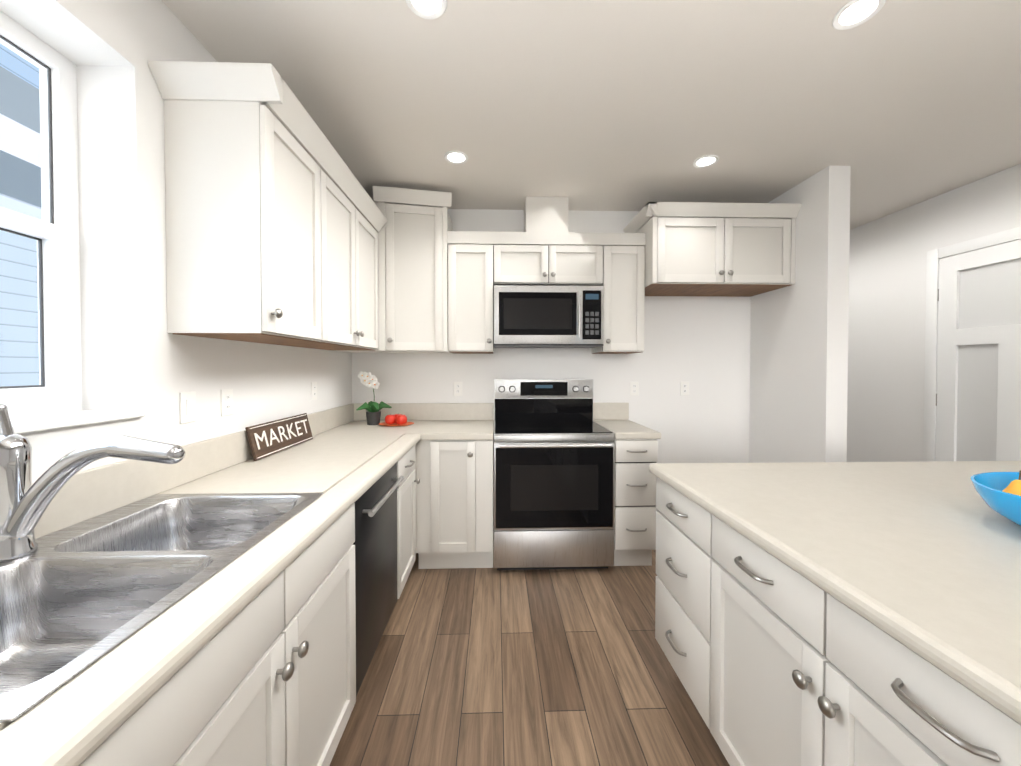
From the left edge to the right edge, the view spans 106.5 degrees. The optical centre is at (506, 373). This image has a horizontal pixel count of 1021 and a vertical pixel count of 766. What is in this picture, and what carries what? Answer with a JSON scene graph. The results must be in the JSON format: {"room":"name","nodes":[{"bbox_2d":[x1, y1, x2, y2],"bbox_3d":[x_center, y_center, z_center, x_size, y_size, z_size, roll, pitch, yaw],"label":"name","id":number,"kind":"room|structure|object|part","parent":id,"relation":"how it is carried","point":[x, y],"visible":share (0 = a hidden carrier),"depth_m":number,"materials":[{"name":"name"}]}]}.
{"room":"kitchen","nodes":[
{"label":"kitchen","id":0,"kind":"room"},
{"bbox_2d":[0,0,351,482],"bbox_3d":[-1.310,0.036,0.383,0.250,2.660,5.710,0,1,-2],"label":"wall","id":1,"kind":"structure","parent":0,"point":[130,360],"depth_m":1.25,"materials":[{"name":"white paint"}]},
{"bbox_2d":[0,11,145,433],"bbox_3d":[-1.305,-0.418,0.633,0.265,1.140,1.225,0,1,-2],"label":"window","id":2,"kind":"structure","parent":1,"relation":"in","point":[52,399],"depth_m":1.18,"materials":[{"name":"white plastic"}]},
{"bbox_3d":[-1.413,-0.424,0.630,0.012,1.028,1.125,0,1,-2],"label":"glass","id":3,"kind":"part","parent":2,"relation":"part of","materials":[{"name":"clear glass"}]},
{"bbox_2d":[180,391,195,423],"bbox_3d":[-1.210,0.129,1.448,0.008,0.116,0.072,0,1,-2],"label":"electrical outlet","id":4,"kind":"object","parent":1,"relation":"attached to","point":[187,407],"visible":1,"depth_m":1.44,"materials":[{"name":"white plastic"}]},
{"bbox_2d":[221,388,232,416],"bbox_3d":[-1.217,0.126,1.658,0.007,0.116,0.072,0,1,-2],"label":"electrical outlet","id":5,"kind":"object","parent":1,"relation":"attached to","point":[226,402],"visible":1,"depth_m":1.65,"materials":[{"name":"white plastic"}]},
{"bbox_2d":[156,65,331,344],"bbox_3d":[-1.044,-0.603,1.604,0.348,0.910,0.496,0,1,-2],"label":"upper cabinet","id":6,"kind":"object","parent":1,"relation":"attached to","point":[283,228],"depth_m":1.36,"materials":[{"name":"white paint"}]},
{"bbox_2d":[136,403,355,498],"bbox_3d":[-1.191,0.345,1.030,0.020,0.140,4.148,0,1,-2],"label":"backsplash","id":7,"kind":"structure","parent":1,"relation":"attached to","point":[217,453],"depth_m":1.55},
{"bbox_2d":[311,382,316,399],"bbox_3d":[-1.239,0.114,2.452,0.007,0.116,0.072,0,1,-2],"label":"electrical outlet","id":8,"kind":"object","parent":1,"relation":"attached to","point":[313,390],"visible":1,"depth_m":2.44,"materials":[{"name":"white plastic"}]},
{"bbox_2d":[283,157,375,352],"bbox_3d":[-1.061,-0.612,2.199,0.348,0.910,0.933,0,1,-2],"label":"upper cabinet","id":9,"kind":"object","parent":1,"relation":"attached to","point":[353,220],"depth_m":2.19,"materials":[{"name":"white paint"}]},
{"bbox_2d":[329,550,729,765],"bbox_3d":[0.985,1.404,1.154,4.880,0.100,7.080,0,1,-2],"label":"floor","id":10,"kind":"structure","parent":0,"point":[493,666],"depth_m":1.67,"materials":[{"name":"brown wood"}]},
{"bbox_2d":[92,715,143,765],"bbox_3d":[-0.846,0.921,0.224,0.663,0.896,0.578,0,1,-2],"label":"base cabinet","id":11,"kind":"object","parent":10,"relation":"on","point":[128,750],"depth_m":0.53,"materials":[{"name":"white paint"}]},
{"bbox_2d":[176,463,399,765],"bbox_3d":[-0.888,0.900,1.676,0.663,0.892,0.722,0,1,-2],"label":"base cabinet","id":12,"kind":"object","parent":10,"relation":"on","point":[296,707],"depth_m":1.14,"materials":[{"name":"white paint"}]},
{"bbox_2d":[0,431,419,765],"bbox_3d":[-0.851,0.443,0.722,0.683,0.045,3.510,0,1,-2],"label":"countertop","id":13,"kind":"structure","parent":12,"relation":"on","point":[79,722],"depth_m":0.69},
{"bbox_2d":[0,403,191,562],"bbox_3d":[-0.958,0.240,0.871,0.427,0.346,0.080,0,1,-2],"label":"faucet","id":14,"kind":"object","parent":13,"relation":"on","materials":[{"name":"silver metal"}]},
{"bbox_2d":[0,491,323,722],"bbox_3d":[-0.894,0.511,0.877,0.560,0.195,0.840,0,1,-2],"label":"sink","id":15,"kind":"object","parent":13,"relation":"in","point":[64,606],"depth_m":0.85,"materials":[{"name":"silver metal"}]},
{"bbox_2d":[245,413,312,460],"bbox_3d":[-1.180,0.321,2.017,0.016,0.160,0.540,-14,1,-1],"label":"sign board","id":16,"kind":"object","parent":13,"relation":"on","point":[266,439],"visible":1,"depth_m":1.95,"materials":[{"name":"brown wood"}]},
{"bbox_2d":[144,515,347,765],"bbox_3d":[-0.546,0.542,0.967,0.020,0.142,2.854,0,1,-2],"label":"drawer front","id":17,"kind":"structure","parent":12,"relation":"attached to","point":[171,728],"depth_m":0.73,"materials":[{"name":"white wood"}]},
{"bbox_2d":[352,462,403,695],"bbox_3d":[-0.836,0.822,1.676,0.651,0.734,0.596,0,1,-2],"label":"dishwasher","id":18,"kind":"object","parent":12,"relation":"in","point":[376,512],"depth_m":1.61,"materials":[{"name":"grey metal"}]},
{"bbox_2d":[400,443,419,594],"bbox_3d":[-0.902,0.891,2.185,0.663,0.896,0.416,0,1,-2],"label":"base cabinet","id":19,"kind":"object","parent":10,"relation":"on","point":[410,465],"depth_m":2.26,"materials":[{"name":"white paint"}]},
{"bbox_2d":[428,439,479,568],"bbox_3d":[-0.363,0.881,2.818,0.300,0.896,0.638,0,1,-2],"label":"base cabinet","id":20,"kind":"object","parent":10,"relation":"on","point":[453,464],"depth_m":2.51,"materials":[{"name":"white paint"}]},
{"bbox_2d":[320,419,493,442],"bbox_3d":[-0.675,0.410,2.799,1.152,0.045,0.643,0,1,-2],"label":"countertop","id":21,"kind":"structure","parent":20,"relation":"on","point":[428,428],"depth_m":2.65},
{"bbox_2d":[356,371,391,424],"bbox_3d":[-0.992,0.185,2.859,0.226,0.404,0.218,0,1,-2],"label":"orchid plant","id":22,"kind":"object","parent":21,"relation":"on","point":[373,412],"visible":1,"depth_m":2.83,"materials":[{"name":"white plant"}]},
{"bbox_2d":[379,422,413,425],"bbox_3d":[-0.824,0.380,2.848,0.263,0.013,0.189,0,1,-2],"label":"plate","id":23,"kind":"object","parent":21,"relation":"on","point":[395,424],"visible":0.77,"depth_m":2.84,"materials":[{"name":"orange ceramic"}]},
{"bbox_2d":[385,415,395,424],"bbox_3d":[-0.869,0.341,2.846,0.084,0.079,0.082,0,1,-2],"label":"apple","id":24,"kind":"object","parent":23,"relation":"on","point":[390,419],"visible":0.98,"depth_m":2.82,"materials":[{"name":"red food"}]},
{"bbox_2d":[396,415,406,424],"bbox_3d":[-0.784,0.341,2.836,0.084,0.079,0.082,0,1,-2],"label":"apple","id":25,"kind":"object","parent":23,"relation":"on","point":[401,419],"visible":1,"depth_m":2.81,"materials":[{"name":"red food"}]},
{"bbox_2d":[494,379,614,569],"bbox_3d":[0.305,0.691,2.795,0.799,1.275,0.695,0,1,-2],"label":"range","id":26,"kind":"object","parent":10,"relation":"on","point":[554,457],"visible":1,"depth_m":2.51,"materials":[{"name":"silver metal"}]},
{"bbox_2d":[613,435,657,565],"bbox_3d":[0.852,0.880,2.852,0.288,0.896,0.638,0,1,-2],"label":"base cabinet","id":27,"kind":"object","parent":10,"relation":"on","point":[635,509],"depth_m":2.53,"materials":[{"name":"white paint"}]},
{"bbox_2d":[593,419,660,438],"bbox_3d":[0.862,0.410,2.843,0.309,0.045,0.643,0,1,-2],"label":"countertop","id":28,"kind":"structure","parent":27,"relation":"on","point":[622,428],"depth_m":2.65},
{"bbox_2d":[652,473,1020,765],"bbox_3d":[1.586,0.919,0.373,1.842,0.895,2.720,0,1,-2],"label":"kitchen island","id":29,"kind":"object","parent":10,"relation":"on","point":[837,613],"depth_m":0.93,"materials":[{"name":"white paint"}]},
{"bbox_2d":[649,461,1020,720],"bbox_3d":[1.607,0.449,0.367,1.860,0.045,2.780,0,1,-2],"label":"island countertop","id":30,"kind":"structure","parent":29,"relation":"on","point":[914,548],"depth_m":0.94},
{"bbox_2d":[971,470,1020,525],"bbox_3d":[1.469,0.338,1.001,0.418,0.156,0.323,0,1,-2],"label":"fruit bowl","id":31,"kind":"object","parent":30,"relation":"on","point":[999,492],"visible":1,"depth_m":1.02,"materials":[{"name":"blue"}]},
{"bbox_2d":[352,209,751,510],"bbox_3d":[0.465,-0.008,3.219,3.420,2.660,0.140,0,1,-2],"label":"wall","id":32,"kind":"structure","parent":0,"point":[700,341],"depth_m":3.17,"materials":[{"name":"white paint"}]},
{"bbox_2d":[352,181,455,352],"bbox_3d":[-0.814,-0.724,2.856,0.879,1.127,0.487,0,1,-2],"label":"upper cabinet","id":33,"kind":"object","parent":32,"relation":"attached to","point":[416,245],"depth_m":2.72,"materials":[{"name":"white paint"}]},
{"bbox_2d":[453,382,461,395],"bbox_3d":[-0.402,0.128,3.122,0.072,0.116,0.007,0,1,-2],"label":"electrical outlet","id":34,"kind":"object","parent":32,"relation":"attached to","point":[457,388],"visible":1,"depth_m":3.12,"materials":[{"name":"white plastic"}]},
{"bbox_2d":[453,231,495,353],"bbox_3d":[-0.269,-0.595,2.943,0.333,0.867,0.348,0,1,-2],"label":"upper cabinet","id":35,"kind":"object","parent":32,"relation":"attached to","point":[475,250],"depth_m":2.78,"materials":[{"name":"white paint"}]},
{"bbox_2d":[352,403,627,418],"bbox_3d":[-0.126,0.313,3.125,2.268,0.140,0.020,0,1,-2],"label":"backsplash","id":36,"kind":"structure","parent":32,"relation":"attached to","point":[411,410],"depth_m":3.11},
{"bbox_2d":[524,196,567,228],"bbox_3d":[0.301,-1.181,3.000,0.320,0.303,0.248,0,1,-2],"label":"vent cover","id":37,"kind":"object","parent":32,"relation":"attached to","point":[539,212],"depth_m":2.88,"materials":[{"name":"white paint"}]},
{"bbox_2d":[496,229,603,285],"bbox_3d":[0.300,-0.844,2.955,0.805,0.370,0.348,0,1,-2],"label":"upper cabinet","id":38,"kind":"object","parent":32,"relation":"attached to","point":[548,257],"depth_m":2.78,"materials":[{"name":"white paint"}]},
{"bbox_2d":[494,285,603,347],"bbox_3d":[0.301,-0.421,2.921,0.799,0.435,0.414,0,1,-2],"label":"over-the-range microwave","id":39,"kind":"object","parent":38,"relation":"attached to","point":[535,316],"visible":1,"depth_m":2.76,"materials":[{"name":"grey metal"}]},
{"bbox_2d":[591,229,647,353],"bbox_3d":[0.857,-0.596,2.975,0.310,0.867,0.348,0,1,-2],"label":"upper cabinet","id":40,"kind":"object","parent":32,"relation":"attached to","point":[622,267],"depth_m":2.81,"materials":[{"name":"white paint"}]},
{"bbox_2d":[630,382,638,395],"bbox_3d":[1.057,0.128,3.163,0.072,0.116,0.007,0,1,-2],"label":"electrical outlet","id":41,"kind":"object","parent":32,"relation":"attached to","point":[634,388],"visible":1,"depth_m":3.16,"materials":[{"name":"white plastic"}]},
{"bbox_2d":[680,382,688,395],"bbox_3d":[1.482,0.128,3.175,0.072,0.116,0.007,0,1,-2],"label":"electrical outlet","id":42,"kind":"object","parent":32,"relation":"attached to","point":[684,388],"visible":1,"depth_m":3.17,"materials":[{"name":"white plastic"}]},
{"bbox_2d":[628,202,799,296],"bbox_3d":[1.529,-0.911,2.926,1.025,0.545,0.473,0,1,-2],"label":"upper cabinet","id":43,"kind":"object","parent":32,"relation":"attached to","point":[718,252],"depth_m":2.70,"materials":[{"name":"white paint"}]},
{"bbox_2d":[162,0,1020,229],"bbox_3d":[0.985,-1.356,1.111,4.880,0.100,7.080,0,1,-2],"label":"ceiling","id":44,"kind":"structure","parent":0,"point":[636,105],"depth_m":1.79,"materials":[{"name":"white paint"}]},
{"bbox_2d":[406,0,446,18],"bbox_3d":[-0.282,-1.303,1.331,0.146,0.008,0.146,0,1,-2],"label":"recessed light","id":45,"kind":"object","parent":44,"relation":"in","point":[429,9],"visible":1,"depth_m":1.36,"materials":[{"name":"white plastic"}]},
{"bbox_2d":[444,151,467,163],"bbox_3d":[-0.310,-1.319,2.331,0.146,0.008,0.146,0,1,-2],"label":"recessed light","id":46,"kind":"object","parent":44,"relation":"in","point":[456,157],"visible":1,"depth_m":2.33,"materials":[{"name":"white plastic"}]},
{"bbox_2d":[693,155,718,167],"bbox_3d":[1.239,-1.319,2.375,0.146,0.008,0.146,0,1,-2],"label":"recessed light","id":47,"kind":"object","parent":44,"relation":"in","point":[705,161],"visible":1,"depth_m":2.37,"materials":[{"name":"white plastic"}]},
{"bbox_2d":[832,0,885,29],"bbox_3d":[1.267,-1.304,1.375,0.146,0.008,0.146,0,1,-2],"label":"recessed light","id":48,"kind":"object","parent":44,"relation":"in","point":[852,14],"visible":1,"depth_m":1.38,"materials":[{"name":"white plastic"}]},
{"bbox_2d":[748,166,855,462],"bbox_3d":[2.117,-0.002,2.816,0.140,2.660,0.720,0,1,-2],"label":"wall","id":49,"kind":"structure","parent":0,"point":[822,358],"depth_m":2.62,"materials":[{"name":"white paint"}]},
{"bbox_2d":[852,164,1020,461],"bbox_3d":[3.354,0.023,1.200,0.140,2.660,7.080,0,1,-2],"label":"wall","id":50,"kind":"structure","parent":0,"point":[888,361],"depth_m":3.12,"materials":[{"name":"white paint"}]},
{"bbox_2d":[923,227,1020,461],"bbox_3d":[3.205,0.206,2.447,0.082,2.255,0.965,0,1,-2],"label":"door","id":51,"kind":"structure","parent":50,"relation":"attached to","point":[972,397],"depth_m":2.64,"materials":[{"name":"white wood"}]},
{"label":"outside","id":52,"kind":"structure","parent":0,"visible":0},
{"bbox_2d":[0,43,41,386],"bbox_3d":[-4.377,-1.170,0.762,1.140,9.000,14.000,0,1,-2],"label":"window glass","id":53,"kind":"structure","parent":52,"point":[29,163],"depth_m":3.80,"materials":[{"name":"clear glass"}]}
]}

